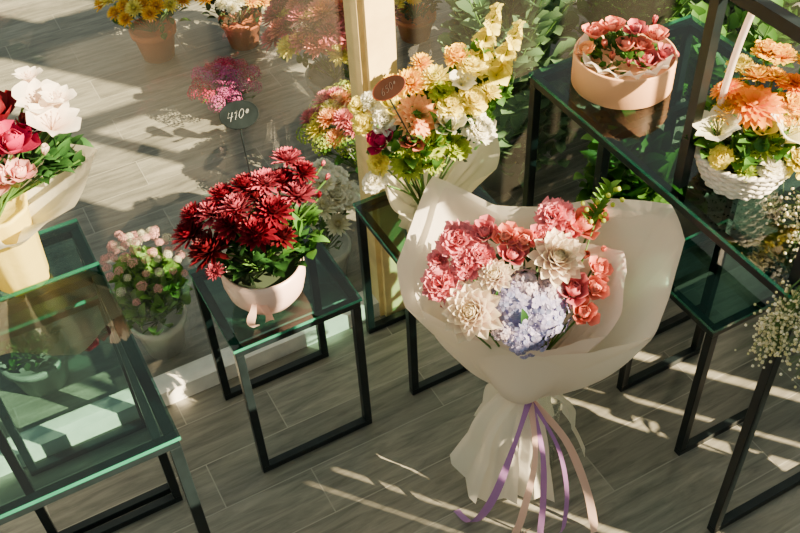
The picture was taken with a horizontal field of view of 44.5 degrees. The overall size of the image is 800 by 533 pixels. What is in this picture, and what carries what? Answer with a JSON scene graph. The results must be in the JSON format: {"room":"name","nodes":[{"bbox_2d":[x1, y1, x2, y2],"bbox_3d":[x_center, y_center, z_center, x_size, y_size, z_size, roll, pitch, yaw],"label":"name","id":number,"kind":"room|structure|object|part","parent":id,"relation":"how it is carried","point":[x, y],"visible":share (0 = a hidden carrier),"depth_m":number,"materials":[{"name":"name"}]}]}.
{"room":"plant shop","nodes":[
{"label":"plant shop","id":0,"kind":"room"},
{"bbox_2d":[0,0,799,532],"bbox_3d":[-0.034,-0.848,3.879,11.000,0.050,12.000,-22,48,-18],"label":"floor","id":1,"kind":"structure","parent":0,"point":[160,151],"depth_m":2.65,"materials":[{"name":"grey wood"}]},
{"bbox_2d":[0,299,69,396],"bbox_3d":[-0.992,0.208,2.624,0.213,0.292,0.211,-22,48,-18],"label":"potted plant","id":2,"kind":"object","parent":1,"relation":"on","point":[36,360],"visible":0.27,"depth_m":2.60,"materials":[{"name":"green plant"}]},
{"bbox_2d":[0,223,178,532],"bbox_3d":[-0.764,0.285,2.229,0.324,0.720,0.251,-22,48,-18],"label":"side table","id":3,"kind":"object","parent":1,"relation":"on","point":[27,324],"visible":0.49,"depth_m":2.31,"materials":[{"name":"black paint"}]},
{"bbox_3d":[-0.949,0.275,2.256,0.020,0.671,0.020,-22,48,-18],"label":"leg","id":4,"kind":"part","parent":3,"relation":"part of","materials":[{"name":"black paint"}]},
{"bbox_3d":[-0.841,0.410,2.113,0.020,0.671,0.020,-22,48,-18],"label":"leg","id":5,"kind":"part","parent":3,"relation":"part of","materials":[{"name":"black paint"}]},
{"bbox_2d":[0,66,97,296],"bbox_3d":[-0.717,-0.106,1.810,0.356,0.410,0.283,-22,48,-18],"label":"bouquet","id":6,"kind":"object","parent":3,"relation":"on","point":[46,170],"visible":1,"depth_m":1.80,"materials":[{"name":"yellow paper"}]},
{"bbox_3d":[-0.778,0.043,1.989,0.318,0.020,0.245,-22,48,-18],"label":"frame","id":7,"kind":"part","parent":3,"relation":"part of","materials":[{"name":"black paint"}]},
{"bbox_3d":[-0.804,0.466,2.546,0.318,0.020,0.020,-22,48,-18],"label":"foot rail","id":8,"kind":"part","parent":3,"relation":"part of","materials":[{"name":"black metal"}]},
{"bbox_3d":[-0.687,0.167,2.350,0.020,0.671,0.020,-22,48,-18],"label":"leg","id":9,"kind":"part","parent":3,"relation":"part of","materials":[{"name":"black paint"}]},
{"bbox_3d":[-0.697,0.602,2.403,0.318,0.020,0.020,-22,48,-18],"label":"foot rail","id":10,"kind":"part","parent":3,"relation":"part of","materials":[{"name":"black metal"}]},
{"bbox_2d":[0,267,210,532],"bbox_3d":[-0.635,0.495,1.946,0.421,0.810,0.469,-22,48,-18],"label":"side table","id":11,"kind":"object","parent":1,"relation":"on","point":[148,399],"visible":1,"depth_m":1.72,"materials":[{"name":"black paint"}]},
{"bbox_3d":[-0.725,0.642,2.365,0.415,0.020,0.020,-22,48,-18],"label":"foot rail","id":12,"kind":"part","parent":11,"relation":"part of","materials":[{"name":"black metal"}]},
{"bbox_3d":[-0.567,0.293,2.152,0.020,0.761,0.020,-22,48,-18],"label":"leg","id":13,"kind":"part","parent":11,"relation":"part of","materials":[{"name":"black paint"}]},
{"bbox_3d":[-0.356,0.561,1.870,0.020,0.761,0.020,-22,48,-18],"label":"leg","id":14,"kind":"part","parent":11,"relation":"part of","materials":[{"name":"black paint"}]},
{"bbox_2d":[94,0,190,63],"bbox_3d":[-0.964,-0.969,3.752,0.367,0.374,0.371,-3,45,0],"label":"potted flowers","id":15,"kind":"object","parent":1,"relation":"on","point":[153,33],"visible":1,"depth_m":3.73,"materials":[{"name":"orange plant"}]},
{"bbox_3d":[-0.958,-0.885,3.841,0.184,0.130,0.184,-22,48,-18],"label":"pot","id":16,"kind":"part","parent":15,"relation":"part of","materials":[{"name":"ceramic"}]},
{"bbox_2d":[99,226,192,359],"bbox_3d":[-0.677,0.074,2.647,0.266,0.425,0.300,-22,48,-18],"label":"potted flowers","id":17,"kind":"object","parent":1,"relation":"on","point":[145,296],"visible":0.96,"depth_m":2.59,"materials":[{"name":"plant"}]},
{"bbox_2d":[127,300,186,359],"bbox_3d":[-0.670,0.178,2.751,0.162,0.130,0.162,-22,48,-18],"label":"pot","id":18,"kind":"object","parent":17,"relation":"attached to","point":[171,341],"depth_m":2.70,"materials":[{"name":"ceramic"}]},
{"bbox_2d":[0,291,379,476],"bbox_3d":[-1.740,0.788,2.249,3.795,0.055,0.065,-22,48,-18],"label":"trim","id":19,"kind":"structure","parent":1,"relation":"on","point":[56,435],"depth_m":2.62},
{"bbox_2d":[187,56,261,114],"bbox_3d":[-0.621,-0.625,3.508,0.266,0.202,0.278,-4,45,-1],"label":"heather","id":20,"kind":"object","parent":1,"relation":"on","point":[218,99],"visible":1,"depth_m":3.46,"materials":[{"name":"pink plant"}]},
{"bbox_2d":[195,0,269,50],"bbox_3d":[-0.629,-1.014,3.807,0.326,0.334,0.319,-22,48,-18],"label":"potted flowers","id":21,"kind":"object","parent":1,"relation":"on","point":[240,20],"visible":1,"depth_m":3.80,"materials":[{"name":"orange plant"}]},
{"bbox_3d":[-0.625,-0.939,3.883,0.173,0.120,0.173,-22,48,-18],"label":"pot","id":22,"kind":"part","parent":21,"relation":"part of","materials":[{"name":"ceramic"}]},
{"bbox_2d":[188,230,371,472],"bbox_3d":[-0.285,0.211,2.447,0.316,0.480,0.291,-22,48,-18],"label":"side table","id":23,"kind":"object","parent":1,"relation":"on","point":[208,306],"visible":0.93,"depth_m":2.38,"materials":[{"name":"black paint"}]},
{"bbox_3d":[-0.295,0.044,2.281,0.316,0.009,0.291,-22,48,-18],"label":"glass","id":24,"kind":"part","parent":23,"relation":"part of","materials":[{"name":"glass"}]},
{"bbox_3d":[-0.476,0.187,2.489,0.020,0.431,0.020,-22,48,-18],"label":"leg","id":25,"kind":"part","parent":23,"relation":"part of","materials":[{"name":"black paint"}]},
{"bbox_2d":[170,146,329,327],"bbox_3d":[-0.316,-0.058,2.129,0.344,0.352,0.248,-22,48,-18],"label":"potted flowers","id":26,"kind":"object","parent":23,"relation":"on","point":[262,271],"visible":1,"depth_m":2.07,"materials":[{"name":"plant"}]},
{"bbox_2d":[219,100,258,180],"bbox_3d":[-0.318,-0.233,2.029,0.080,0.242,0.044,0,45,3],"label":"price tag","id":27,"kind":"object","parent":26,"relation":"in","point":[238,114],"visible":0.99,"depth_m":1.96,"materials":[{"name":"black paint"}]},
{"bbox_3d":[-0.315,-0.209,2.035,0.004,0.199,0.011,30,53,29],"label":"wire stem","id":28,"kind":"part","parent":27,"relation":"part of","materials":[{"name":"black paint"}]},
{"bbox_3d":[-0.306,0.027,2.214,0.188,0.112,0.188,-22,48,-18],"label":"pot","id":29,"kind":"part","parent":26,"relation":"part of","materials":[{"name":"ceramic"}]},
{"bbox_3d":[-0.349,0.347,2.320,0.020,0.431,0.020,-22,48,-18],"label":"leg","id":30,"kind":"part","parent":23,"relation":"part of","materials":[{"name":"black paint"}]},
{"bbox_3d":[-0.340,0.295,2.693,0.310,0.020,0.020,-22,48,-18],"label":"foot rail","id":31,"kind":"part","parent":23,"relation":"part of","materials":[{"name":"black metal"}]},
{"bbox_3d":[-0.294,0.055,2.292,0.310,0.020,0.285,-22,48,-18],"label":"frame","id":32,"kind":"part","parent":23,"relation":"part of","materials":[{"name":"black paint"}]},
{"bbox_3d":[-0.221,0.082,2.580,0.020,0.431,0.020,-22,48,-18],"label":"leg","id":33,"kind":"part","parent":23,"relation":"part of","materials":[{"name":"black paint"}]},
{"bbox_3d":[-0.213,0.455,2.525,0.310,0.020,0.020,-22,48,-18],"label":"foot rail","id":34,"kind":"part","parent":23,"relation":"part of","materials":[{"name":"black metal"}]},
{"bbox_3d":[-0.095,0.242,2.412,0.020,0.431,0.020,-22,48,-18],"label":"leg","id":35,"kind":"part","parent":23,"relation":"part of","materials":[{"name":"black paint"}]},
{"bbox_2d":[277,157,360,283],"bbox_3d":[-0.224,-0.130,2.835,0.266,0.415,0.298,-22,48,-18],"label":"potted flowers","id":36,"kind":"object","parent":1,"relation":"on","point":[339,194],"visible":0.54,"depth_m":2.72,"materials":[{"name":"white plant"}]},
{"bbox_3d":[-0.217,-0.025,2.938,0.151,0.120,0.151,-22,48,-18],"label":"pot","id":37,"kind":"part","parent":36,"relation":"part of","materials":[{"name":"ceramic"}]},
{"bbox_2d":[296,79,358,184],"bbox_3d":[-0.135,-0.390,3.100,0.350,0.404,0.353,8,46,11],"label":"potted flowers","id":38,"kind":"object","parent":1,"relation":"on","point":[331,104],"visible":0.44,"depth_m":2.97,"materials":[{"name":"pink plant"}]},
{"bbox_3d":[-0.127,-0.286,3.196,0.194,0.120,0.194,-22,48,-18],"label":"pot","id":39,"kind":"part","parent":38,"relation":"part of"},
{"bbox_2d":[260,0,401,97],"bbox_3d":[-0.241,-0.777,3.411,0.473,0.524,0.485,-27,49,-22],"label":"potted flowers","id":40,"kind":"object","parent":1,"relation":"on","point":[313,25],"visible":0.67,"depth_m":3.22,"materials":[{"name":"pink plant"}]},
{"bbox_3d":[-0.230,-0.644,3.549,0.216,0.140,0.216,-22,48,-18],"label":"pot","id":41,"kind":"part","parent":40,"relation":"part of","materials":[{"name":"grey ceramic"}]},
{"bbox_2d":[343,0,405,316],"bbox_3d":[-0.092,-0.921,1.859,0.085,2.900,0.100,-22,48,-18],"label":"window frame","id":42,"kind":"structure","parent":1,"relation":"on","point":[369,24],"depth_m":2.28,"materials":[{"name":"beige wood"}]},
{"bbox_2d":[394,0,442,43],"bbox_3d":[0.057,-1.030,3.814,0.282,0.293,0.268,-22,48,-18],"label":"potted flowers","id":43,"kind":"object","parent":1,"relation":"on","point":[418,17],"visible":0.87,"depth_m":3.82,"materials":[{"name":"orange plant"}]},
{"bbox_2d":[355,187,492,394],"bbox_3d":[0.093,0.040,2.599,0.311,0.480,0.281,-22,48,-18],"label":"side table","id":44,"kind":"object","parent":1,"relation":"on","point":[363,218],"visible":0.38,"depth_m":2.56,"materials":[{"name":"black paint"}]},
{"bbox_3d":[-0.092,0.017,2.639,0.020,0.431,0.020,-22,48,-18],"label":"leg","id":45,"kind":"part","parent":44,"relation":"part of","materials":[{"name":"black paint"}]},
{"bbox_3d":[0.042,0.126,2.842,0.305,0.020,0.020,-22,48,-18],"label":"foot rail","id":46,"kind":"part","parent":44,"relation":"part of","materials":[{"name":"black metal"}]},
{"bbox_3d":[0.029,0.171,2.476,0.020,0.431,0.020,-22,48,-18],"label":"leg","id":47,"kind":"part","parent":44,"relation":"part of","materials":[{"name":"black paint"}]},
{"bbox_3d":[0.085,-0.117,2.444,0.305,0.020,0.275,-22,48,-18],"label":"frame","id":48,"kind":"part","parent":44,"relation":"part of","materials":[{"name":"black paint"}]},
{"bbox_2d":[347,2,525,232],"bbox_3d":[0.092,-0.295,2.207,0.419,0.544,0.255,-18,47,-15],"label":"bouquet","id":49,"kind":"object","parent":44,"relation":"on","point":[450,121],"visible":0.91,"depth_m":2.12,"materials":[{"name":"yellow plant"}]},
{"bbox_2d":[372,75,414,143],"bbox_3d":[0.006,-0.298,2.008,0.047,0.240,0.135,30,54,29],"label":"price tag","id":50,"kind":"object","parent":49,"relation":"attached to","point":[389,87],"visible":1,"depth_m":1.92,"materials":[{"name":"brown paint"}]},
{"bbox_3d":[0.008,-0.295,2.029,0.003,0.206,0.117,18,48,20],"label":"wire stem","id":51,"kind":"part","parent":50,"relation":"part of","materials":[{"name":"black paint"}]},
{"bbox_3d":[0.163,0.280,2.680,0.305,0.020,0.020,-22,48,-18],"label":"foot rail","id":52,"kind":"part","parent":44,"relation":"part of","materials":[{"name":"black metal"}]},
{"bbox_2d":[438,0,580,191],"bbox_3d":[0.331,-0.601,2.965,0.456,0.856,0.476,13,47,16],"label":"greenery","id":53,"kind":"object","parent":1,"relation":"on","point":[545,19],"visible":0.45,"depth_m":2.92,"materials":[{"name":"green plant"}]},
{"bbox_3d":[0.340,-0.353,3.216,0.210,0.150,0.210,-22,48,-18],"label":"pot","id":54,"kind":"part","parent":53,"relation":"part of","materials":[{"name":"grey ceramic"}]},
{"bbox_2d":[437,0,582,44],"bbox_3d":[0.409,-0.972,3.463,0.512,0.676,0.497,20,49,22],"label":"greenery","id":55,"kind":"object","parent":1,"relation":"on","point":[454,23],"visible":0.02,"depth_m":3.50,"materials":[{"name":"green plant"}]},
{"bbox_2d":[397,176,684,532],"bbox_3d":[0.270,0.224,2.168,0.580,0.811,0.410,8,46,12],"label":"bouquet","id":56,"kind":"object","parent":1,"relation":"on","point":[552,298],"visible":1,"depth_m":2.03,"materials":[{"name":"flower petals"},{"name":"paper"},{"name":"satin ribbon"}]},
{"bbox_2d":[573,0,592,25],"bbox_3d":[0.815,-1.233,3.620,0.538,0.793,0.511,-22,48,-18],"label":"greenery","id":57,"kind":"object","parent":1,"relation":"on","point":[589,2],"visible":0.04,"depth_m":3.61,"materials":[{"name":"green plant"}]},
{"bbox_2d":[573,110,682,203],"bbox_3d":[0.582,-0.104,2.567,0.293,0.692,0.290,-22,48,-18],"label":"greenery","id":58,"kind":"object","parent":1,"relation":"on","point":[653,147],"visible":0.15,"depth_m":2.40,"materials":[{"name":"green plant"}]},
{"bbox_2d":[563,0,708,131],"bbox_3d":[0.752,-0.775,3.110,0.492,0.867,0.502,9,46,12],"label":"greenery","id":59,"kind":"object","parent":1,"relation":"on","point":[667,11],"visible":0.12,"depth_m":3.10,"materials":[{"name":"green plant"}]},
{"bbox_3d":[0.779,-0.518,3.358,0.210,0.150,0.210,-22,48,-18],"label":"pot","id":60,"kind":"part","parent":59,"relation":"part of","materials":[{"name":"brown ceramic"}]},
{"bbox_2d":[522,0,799,532],"bbox_3d":[0.719,-0.156,2.204,0.481,1.265,0.846,-22,48,-18],"label":"display table","id":61,"kind":"object","parent":1,"relation":"on","point":[770,12],"visible":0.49,"depth_m":2.08,"materials":[{"name":"black paint"}]},
{"bbox_3d":[0.333,-0.157,2.556,0.021,0.759,0.021,-22,48,-18],"label":"leg","id":62,"kind":"part","parent":61,"relation":"part of","materials":[{"name":"black paint"}]},
{"bbox_3d":[0.459,0.003,2.388,0.021,0.759,0.021,-22,48,-18],"label":"leg","id":63,"kind":"part","parent":61,"relation":"part of","materials":[{"name":"black paint"}]},
{"bbox_2d":[571,15,678,109],"bbox_3d":[0.502,-0.473,2.183,0.228,0.142,0.228,-22,48,-18],"label":"flower box","id":64,"kind":"object","parent":61,"relation":"on","point":[617,65],"visible":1,"depth_m":2.16,"materials":[{"name":"cardboard"}]},
{"bbox_3d":[0.713,-0.268,2.093,0.475,0.021,0.840,-22,48,-18],"label":"frame","id":65,"kind":"part","parent":61,"relation":"part of","materials":[{"name":"black paint"}]},
{"bbox_3d":[0.674,0.197,2.734,0.475,0.021,0.021,-22,48,-18],"label":"foot rail","id":66,"kind":"part","parent":61,"relation":"part of","materials":[{"name":"black metal"}]},
{"bbox_3d":[0.732,-0.321,2.700,0.021,0.759,0.021,-22,48,-18],"label":"leg","id":67,"kind":"part","parent":61,"relation":"part of","materials":[{"name":"black paint"}]},
{"bbox_3d":[0.858,-0.161,2.531,0.021,0.759,0.021,-22,48,-18],"label":"leg","id":68,"kind":"part","parent":61,"relation":"part of","materials":[{"name":"black paint"}]},
{"bbox_2d":[684,12,799,200],"bbox_3d":[0.682,-0.360,1.799,0.267,0.505,0.255,10,46,13],"label":"flower basket","id":69,"kind":"object","parent":61,"relation":"on","point":[743,129],"visible":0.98,"depth_m":1.84,"materials":[{"name":"white wicker"}]},
{"bbox_3d":[0.688,-0.389,1.779,0.182,0.436,0.013,-2,45,1],"label":"handle","id":70,"kind":"part","parent":69,"relation":"part of","materials":[{"name":"white wicker"}]},
{"bbox_3d":[0.939,0.533,2.381,0.475,0.021,0.021,-22,48,-18],"label":"foot rail","id":71,"kind":"part","parent":61,"relation":"part of","materials":[{"name":"black metal"}]},
{"bbox_3d":[0.725,0.338,2.035,0.021,0.759,0.021,-22,48,-18],"label":"leg","id":72,"kind":"part","parent":61,"relation":"part of","materials":[{"name":"black paint"}]},
{"bbox_3d":[0.812,-0.462,1.626,0.454,0.025,0.340,-22,48,-18],"label":"frame","id":73,"kind":"part","parent":61,"relation":"part of","materials":[{"name":"black paint"}]},
{"bbox_2d":[734,180,799,387],"bbox_3d":[0.727,0.011,1.801,0.201,0.287,0.388,23,50,24],"label":"bunch","id":74,"kind":"object","parent":61,"relation":"hanging from","point":[777,323],"visible":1,"depth_m":1.75,"materials":[{"name":"white plant"}]},
{"bbox_2d":[616,223,796,455],"bbox_3d":[0.750,0.182,2.419,0.276,0.480,0.261,-22,48,-18],"label":"side table","id":75,"kind":"object","parent":1,"relation":"on","point":[700,317],"visible":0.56,"depth_m":2.35,"materials":[{"name":"black paint"}]},
{"bbox_3d":[0.584,0.160,2.457,0.020,0.431,0.020,-22,48,-18],"label":"leg","id":76,"kind":"part","parent":75,"relation":"part of","materials":[{"name":"black paint"}]},
{"bbox_3d":[0.703,0.275,2.655,0.270,0.020,0.020,-22,48,-18],"label":"foot rail","id":77,"kind":"part","parent":75,"relation":"part of","materials":[{"name":"black metal"}]},
{"bbox_3d":[0.696,0.302,2.308,0.020,0.431,0.020,-22,48,-18],"label":"leg","id":78,"kind":"part","parent":75,"relation":"part of","materials":[{"name":"black paint"}]},
{"bbox_3d":[0.803,0.069,2.536,0.020,0.431,0.020,-22,48,-18],"label":"leg","id":79,"kind":"part","parent":75,"relation":"part of","materials":[{"name":"black paint"}]},
{"bbox_3d":[0.815,0.417,2.506,0.270,0.020,0.020,-22,48,-18],"label":"foot rail","id":80,"kind":"part","parent":75,"relation":"part of","materials":[{"name":"black metal"}]},
{"bbox_3d":[0.741,0.025,2.263,0.270,0.020,0.255,-22,48,-18],"label":"frame","id":81,"kind":"part","parent":75,"relation":"part of","materials":[{"name":"black paint"}]},
{"bbox_2d":[670,0,783,243],"bbox_3d":[0.912,-0.392,2.771,0.340,0.788,0.355,-22,48,-18],"label":"greenery","id":82,"kind":"object","parent":1,"relation":"on","point":[712,204],"visible":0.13,"depth_m":2.67,"materials":[{"name":"green plant"}]},
{"bbox_3d":[0.922,-0.175,3.005,0.210,0.150,0.210,-22,48,-18],"label":"pot","id":83,"kind":"part","parent":82,"relation":"part of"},
{"bbox_2d":[678,0,799,67],"bbox_3d":[1.181,-1.008,3.260,0.489,0.953,0.518,-22,48,-18],"label":"greenery","id":84,"kind":"object","parent":1,"relation":"on","point":[787,4],"visible":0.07,"depth_m":3.32,"materials":[{"name":"green plant"}]},
{"bbox_2d":[752,68,799,273],"bbox_3d":[1.192,-0.254,2.543,0.427,0.889,0.439,-22,48,-18],"label":"greenery","id":85,"kind":"object","parent":1,"relation":"on","point":[765,241],"visible":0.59,"depth_m":2.70,"materials":[{"name":"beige plant"}]},
{"bbox_3d":[1.200,0.015,2.797,0.210,0.150,0.210,-22,48,-18],"label":"pot","id":86,"kind":"part","parent":85,"relation":"part of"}
]}

